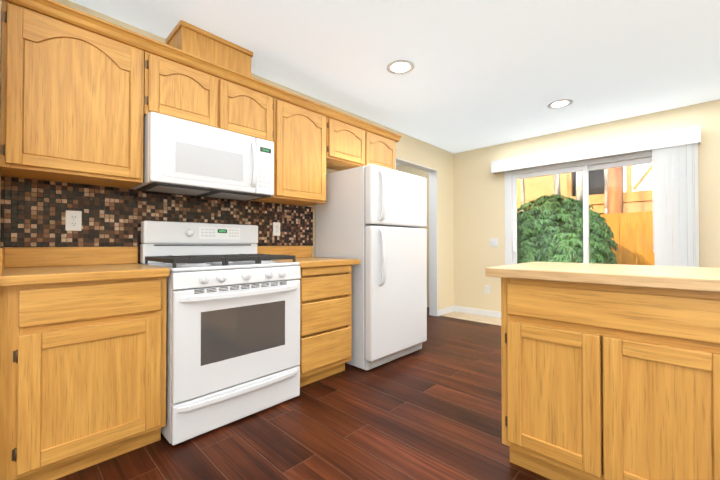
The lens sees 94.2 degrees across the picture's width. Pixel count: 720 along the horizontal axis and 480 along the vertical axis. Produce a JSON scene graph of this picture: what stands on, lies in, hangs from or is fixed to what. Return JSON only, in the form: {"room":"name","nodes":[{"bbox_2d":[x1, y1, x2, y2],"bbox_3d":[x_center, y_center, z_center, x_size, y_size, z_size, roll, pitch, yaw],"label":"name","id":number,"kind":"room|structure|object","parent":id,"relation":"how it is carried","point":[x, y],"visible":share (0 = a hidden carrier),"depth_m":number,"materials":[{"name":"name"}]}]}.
{"room":"kitchen","nodes":[
{"label":"kitchen","id":0,"kind":"room"},
{"bbox_2d":[0,0,7,247],"bbox_3d":[-1.652,-0.164,1.427,0.700,2.440,0.150,-1,-1,44],"label":"wall","id":1,"kind":"structure","parent":0,"point":[0,0],"depth_m":1.59,"materials":[{"name":"beige paint"}]},
{"bbox_2d":[4,0,453,309],"bbox_3d":[-0.297,-0.141,3.433,0.120,2.440,4.925,-1,-1,44],"label":"wall","id":2,"kind":"structure","parent":0,"point":[419,152],"depth_m":4.83,"materials":[{"name":"beige paint"}]},
{"bbox_2d":[0,247,137,274],"bbox_3d":[-1.427,0.092,1.730,0.598,0.105,0.599,-1,-1,44],"label":"backsplash","id":3,"kind":"structure","parent":2,"relation":"attached to","point":[16,257],"depth_m":1.89,"materials":[{"name":"brown wood"}]},
{"bbox_2d":[0,0,143,188],"bbox_3d":[-1.538,-0.710,1.817,0.328,0.760,0.557,-1,-1,44],"label":"upper cabinet","id":4,"kind":"object","parent":2,"relation":"attached to","point":[72,103],"visible":1,"depth_m":1.68,"materials":[{"name":"brown wood"}]},
{"bbox_2d":[0,176,312,263],"bbox_3d":[-1.149,0.073,2.446,0.008,0.788,2.020,-1,-1,44],"label":"tile backsplash","id":5,"kind":"structure","parent":2,"relation":"attached to","point":[33,212],"depth_m":2.05,"materials":[{"name":"brown tile"}]},
{"bbox_2d":[65,210,81,230],"bbox_3d":[-1.643,-0.111,1.920,0.008,0.115,0.070,-1,-1,44],"label":"outlet","id":6,"kind":"object","parent":5,"relation":"attached to","point":[73,220],"visible":1,"depth_m":1.92,"materials":[{"name":"white plastic"}]},
{"bbox_2d":[273,222,279,235],"bbox_3d":[-0.718,-0.095,2.885,0.008,0.115,0.070,-1,-1,44],"label":"outlet","id":7,"kind":"object","parent":5,"relation":"attached to","point":[276,228],"visible":1,"depth_m":2.88,"materials":[{"name":"white plastic"}]},
{"bbox_2d":[143,51,272,141],"bbox_3d":[-1.051,-0.904,2.327,0.328,0.360,0.840,-1,-1,44],"label":"upper cabinet","id":8,"kind":"object","parent":2,"relation":"attached to","point":[176,90],"visible":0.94,"depth_m":2.15,"materials":[{"name":"brown wood"}]},
{"bbox_2d":[132,112,273,200],"bbox_3d":[-1.024,-0.515,2.271,0.438,0.407,0.790,-1,-1,44],"label":"over-the-range microwave","id":9,"kind":"object","parent":8,"relation":"attached to","point":[185,157],"visible":1,"depth_m":2.09,"materials":[{"name":"white plastic"}]},
{"bbox_2d":[166,20,252,76],"bbox_3d":[-1.051,-1.228,2.358,0.291,0.285,0.494,-1,-1,44],"label":"box","id":10,"kind":"object","parent":2,"relation":"attached to","point":[195,40],"visible":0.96,"depth_m":2.23,"materials":[{"name":"brown wood"}]},
{"bbox_2d":[257,246,311,257],"bbox_3d":[-0.661,0.106,2.948,0.018,0.105,0.597,-1,-1,44],"label":"backsplash","id":11,"kind":"structure","parent":2,"relation":"attached to","point":[301,251],"depth_m":2.96,"materials":[{"name":"brown wood"}]},
{"bbox_2d":[253,98,325,205],"bbox_3d":[-0.577,-0.698,2.819,0.328,0.760,0.520,-1,-1,44],"label":"upper cabinet","id":12,"kind":"object","parent":2,"relation":"attached to","point":[299,137],"visible":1,"depth_m":2.69,"materials":[{"name":"brown wood"}]},
{"bbox_2d":[326,116,394,170],"bbox_3d":[-0.060,-0.892,3.361,0.328,0.360,0.965,-1,-1,44],"label":"upper cabinet","id":13,"kind":"object","parent":2,"relation":"attached to","point":[348,146],"visible":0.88,"depth_m":3.17,"materials":[{"name":"brown wood"}]},
{"bbox_2d":[5,0,401,141],"bbox_3d":[-0.699,-1.110,2.674,0.358,0.058,2.950,-1,-1,44],"label":"crown molding","id":14,"kind":"structure","parent":13,"relation":"attached to","point":[70,15],"depth_m":2.03,"materials":[{"name":"brown wood"}]},
{"bbox_2d":[395,158,437,315],"bbox_3d":[0.726,0.041,4.498,0.131,2.100,0.980,-1,-1,44],"label":"trim","id":15,"kind":"structure","parent":2,"relation":"attached to","point":[433,292],"depth_m":4.83,"materials":[{"name":"white wood"}]},
{"bbox_2d":[438,306,453,315],"bbox_3d":[0.795,1.046,4.462,0.014,0.090,1.881,-1,-1,44],"label":"baseboard","id":16,"kind":"structure","parent":2,"relation":"attached to","point":[443,311],"depth_m":4.94,"materials":[{"name":"white wood"}]},
{"bbox_2d":[55,307,549,479],"bbox_3d":[0.329,1.090,1.781,5.790,0.060,6.665,-1,-1,44],"label":"floor","id":17,"kind":"structure","parent":0,"point":[431,409],"depth_m":1.84,"materials":[{"name":"laminate"}]},
{"bbox_2d":[0,276,166,479],"bbox_3d":[-1.412,0.622,1.708,0.606,0.873,0.597,-1,-1,44],"label":"base cabinet","id":18,"kind":"object","parent":17,"relation":"on","point":[82,375],"visible":1,"depth_m":1.47,"materials":[{"name":"brown wood"}]},
{"bbox_2d":[0,263,169,286],"bbox_3d":[-1.410,0.165,1.712,0.646,0.040,0.600,-1,-1,44],"label":"countertop","id":19,"kind":"structure","parent":18,"relation":"on","point":[21,276],"depth_m":1.52,"materials":[{"name":"laminate"}]},
{"bbox_2d":[140,221,300,444],"bbox_3d":[-0.883,0.471,2.181,0.697,1.186,0.791,-1,-1,44],"label":"gas range","id":20,"kind":"object","parent":17,"relation":"on","point":[233,329],"visible":1,"depth_m":1.96,"materials":[{"name":"white metal"}]},
{"bbox_2d":[298,265,351,386],"bbox_3d":[-0.456,0.634,2.705,0.606,0.873,0.535,-1,-1,44],"label":"base cabinet","id":21,"kind":"object","parent":17,"relation":"on","point":[325,321],"visible":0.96,"depth_m":2.48,"materials":[{"name":"brown wood"}]},
{"bbox_2d":[272,257,359,267],"bbox_3d":[-0.434,0.177,2.729,0.646,0.040,0.597,-1,-1,44],"label":"countertop","id":22,"kind":"structure","parent":21,"relation":"on","point":[305,262],"depth_m":2.52,"materials":[{"name":"laminate"}]},
{"bbox_2d":[315,164,426,370],"bbox_3d":[0.134,0.228,3.193,0.769,1.696,0.814,-1,-1,44],"label":"refrigerator","id":23,"kind":"object","parent":17,"relation":"on","point":[372,218],"visible":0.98,"depth_m":2.87,"materials":[{"name":"white metal"}]},
{"bbox_2d":[440,311,500,325],"bbox_3d":[2.854,1.078,3.513,4.300,0.004,0.430,-1,-1,44],"label":"floor","id":24,"kind":"structure","parent":17,"relation":"on","point":[478,318],"depth_m":4.70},
{"bbox_2d":[501,277,719,479],"bbox_3d":[1.151,0.612,1.469,0.816,0.888,0.636,-1,-1,44],"label":"base cabinet","id":25,"kind":"object","parent":17,"relation":"on","point":[607,382],"visible":1,"depth_m":1.23,"materials":[{"name":"brown wood"}]},
{"bbox_2d":[485,262,719,291],"bbox_3d":[1.700,0.140,0.963,2.417,0.040,0.734,-1,-1,44],"label":"countertop","id":26,"kind":"structure","parent":25,"relation":"on","point":[707,279],"depth_m":1.31,"materials":[{"name":"laminate"}]},
{"bbox_2d":[69,0,719,164],"bbox_3d":[0.329,-1.430,1.810,5.790,0.100,6.665,-1,-1,44],"label":"ceiling","id":27,"kind":"structure","parent":0,"point":[484,73],"depth_m":2.47,"materials":[{"name":"white paint"}]},
{"bbox_2d":[387,59,413,74],"bbox_3d":[0.320,-1.365,2.645,0.220,0.010,0.220,-1,-1,44],"label":"recessed light","id":28,"kind":"object","parent":27,"relation":"in","point":[400,66],"visible":1,"depth_m":2.63,"materials":[{"name":"white"}]},
{"bbox_2d":[547,99,572,108],"bbox_3d":[1.996,-1.357,3.338,0.220,0.010,0.220,-1,-1,44],"label":"recessed light","id":29,"kind":"object","parent":27,"relation":"in","point":[560,103],"visible":1,"depth_m":3.33,"materials":[{"name":"white"}]},
{"bbox_2d":[396,99,719,311],"bbox_3d":[2.593,-0.133,4.158,5.790,2.440,0.120,-1,-1,44],"label":"wall","id":30,"kind":"structure","parent":0,"point":[479,205],"depth_m":4.67,"materials":[{"name":"beige paint"}]},
{"bbox_2d":[454,306,500,317],"bbox_3d":[2.998,1.036,3.663,4.300,0.090,0.014,-1,-1,44],"label":"baseboard","id":31,"kind":"structure","parent":30,"relation":"attached to","point":[489,313],"depth_m":4.87,"materials":[{"name":"white wood"}]},
{"bbox_2d":[485,285,489,293],"bbox_3d":[1.825,0.709,4.795,0.070,0.115,0.008,-1,-1,44],"label":"outlet","id":32,"kind":"object","parent":30,"relation":"attached to","point":[487,289],"visible":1,"depth_m":4.79,"materials":[{"name":"white plastic"}]},
{"bbox_2d":[490,238,497,246],"bbox_3d":[1.895,0.037,4.734,0.116,0.115,0.011,-1,-1,44],"label":"switch plate","id":33,"kind":"object","parent":30,"relation":"attached to","point":[493,242],"visible":1,"depth_m":4.73,"materials":[{"name":"white plastic"}]},
{"bbox_2d":[491,126,700,173],"bbox_3d":[2.598,-1.019,3.984,2.044,0.164,0.112,-1,-1,44],"label":"valance","id":34,"kind":"object","parent":30,"relation":"attached to","point":[679,137],"visible":1,"depth_m":3.75,"materials":[{"name":"white"}]},
{"bbox_2d":[652,143,698,266],"bbox_3d":[3.203,0.002,3.397,0.340,2.103,0.088,-1,-1,44],"label":"vertical blinds","id":35,"kind":"object","parent":34,"relation":"hanging from","point":[669,165],"visible":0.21,"depth_m":3.38,"materials":[{"name":"white plastic"}]},
{"bbox_2d":[504,145,695,266],"bbox_3d":[2.701,0.050,4.008,1.860,2.070,0.145,-1,-1,44],"label":"window frame","id":36,"kind":"structure","parent":30,"relation":"in","point":[585,167],"depth_m":4.04,"materials":[{"name":"white plastic"}]},
{"label":"outside","id":37,"kind":"structure","parent":0,"visible":0},
{"bbox_3d":[16.551,1.333,15.126,36.000,0.160,35.054,-1,-1,44],"label":"ground","id":38,"kind":"structure","parent":37,"visible":0},
{"bbox_2d":[520,179,524,210],"bbox_3d":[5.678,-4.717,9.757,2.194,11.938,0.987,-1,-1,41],"label":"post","id":39,"kind":"object","parent":38,"relation":"on","point":[522,183],"depth_m":11.21,"materials":[{"name":"white wood"}]},
{"bbox_2d":[517,194,617,263],"bbox_3d":[3.495,0.196,6.094,1.902,2.044,1.698,-1,-1,44],"label":"bush","id":40,"kind":"object","parent":38,"relation":"on","point":[543,216],"depth_m":5.53,"materials":[{"name":"green plant"}]},
{"bbox_2d":[553,167,623,252],"bbox_3d":[6.043,-4.568,8.459,3.008,11.611,1.279,-1,-1,44],"label":"trunk","id":41,"kind":"object","parent":38,"relation":"on","point":[616,176],"depth_m":8.05,"materials":[{"name":"brown wood"}]},
{"bbox_2d":[517,163,666,223],"bbox_3d":[10.267,-1.529,13.220,10.178,5.640,4.550,-1,-1,44],"label":"building","id":42,"kind":"structure","parent":38,"relation":"on","point":[596,181],"depth_m":12.56,"materials":[{"name":"yellow"}]},
{"bbox_2d":[599,211,672,265],"bbox_3d":[6.289,0.323,5.798,20.109,1.766,0.060,-1,-1,44],"label":"fence","id":43,"kind":"object","parent":38,"relation":"on","point":[635,236],"depth_m":6.61,"materials":[{"name":"brown wood"}]}
]}

